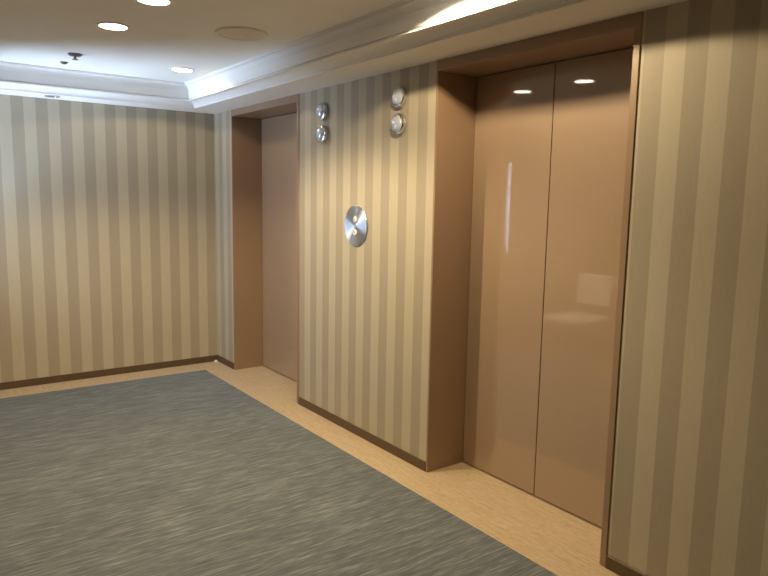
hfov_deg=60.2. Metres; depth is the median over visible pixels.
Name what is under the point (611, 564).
baseboard
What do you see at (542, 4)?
trim
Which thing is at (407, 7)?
trim
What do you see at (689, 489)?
wall
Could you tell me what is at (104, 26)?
diffuser
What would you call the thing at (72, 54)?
sprinkler head
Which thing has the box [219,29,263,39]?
grille
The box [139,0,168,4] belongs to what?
diffuser
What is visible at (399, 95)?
lamp
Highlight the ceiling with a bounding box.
[0,0,687,113]
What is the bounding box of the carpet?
[0,370,557,575]
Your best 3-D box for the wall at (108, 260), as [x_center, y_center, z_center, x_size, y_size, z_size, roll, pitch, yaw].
[-2.734,-0.549,5.567,3.000,2.700,0.150,-5,9,-36]
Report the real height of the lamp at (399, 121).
0.120 m
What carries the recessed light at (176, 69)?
in the ceiling
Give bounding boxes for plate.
[345,206,367,245]
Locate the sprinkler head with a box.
[68,52,81,59]
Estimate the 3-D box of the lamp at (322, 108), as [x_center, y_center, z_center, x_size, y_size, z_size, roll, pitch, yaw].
[-0.437,-1.219,4.580,0.052,0.120,0.120,-5,9,-36]
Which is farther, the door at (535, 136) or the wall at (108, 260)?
the wall at (108, 260)
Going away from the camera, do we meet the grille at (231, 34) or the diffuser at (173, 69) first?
the grille at (231, 34)
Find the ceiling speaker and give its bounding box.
[215,26,267,40]
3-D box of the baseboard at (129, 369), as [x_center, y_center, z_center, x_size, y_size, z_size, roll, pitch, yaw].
[-2.771,0.773,5.635,2.850,0.060,0.009,-5,9,-36]
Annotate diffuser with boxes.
[99,24,126,29]
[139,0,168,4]
[172,68,191,71]
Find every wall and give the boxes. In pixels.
[0,94,217,382]
[214,0,767,575]
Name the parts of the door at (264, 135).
panel, sill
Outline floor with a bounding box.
[0,361,619,575]
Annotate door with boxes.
[231,94,298,402]
[426,11,642,566]
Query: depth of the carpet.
3.50 m
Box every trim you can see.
[0,0,450,89]
[0,0,592,108]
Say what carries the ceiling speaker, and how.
attached to the ceiling
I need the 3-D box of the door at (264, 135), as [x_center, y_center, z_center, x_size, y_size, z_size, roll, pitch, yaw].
[-0.870,-0.344,5.604,0.344,2.350,1.236,-5,9,-36]
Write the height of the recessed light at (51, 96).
0.006 m
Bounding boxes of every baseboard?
[0,355,217,389]
[218,355,646,575]
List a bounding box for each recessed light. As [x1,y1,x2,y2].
[44,95,59,97]
[96,22,129,30]
[135,0,172,5]
[170,67,194,72]
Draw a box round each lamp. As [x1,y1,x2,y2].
[316,103,327,120]
[316,125,327,142]
[391,113,406,134]
[392,86,406,107]
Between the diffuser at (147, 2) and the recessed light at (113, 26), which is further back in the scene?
the recessed light at (113, 26)
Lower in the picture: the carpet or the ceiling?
the carpet
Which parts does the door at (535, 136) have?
panel, sill, panel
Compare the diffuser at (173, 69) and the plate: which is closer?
the plate
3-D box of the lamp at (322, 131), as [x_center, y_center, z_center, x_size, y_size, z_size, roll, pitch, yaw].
[-0.440,-1.070,4.600,0.052,0.120,0.120,-5,9,-36]
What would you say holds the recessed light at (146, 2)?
in the ceiling
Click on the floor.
(560, 542)

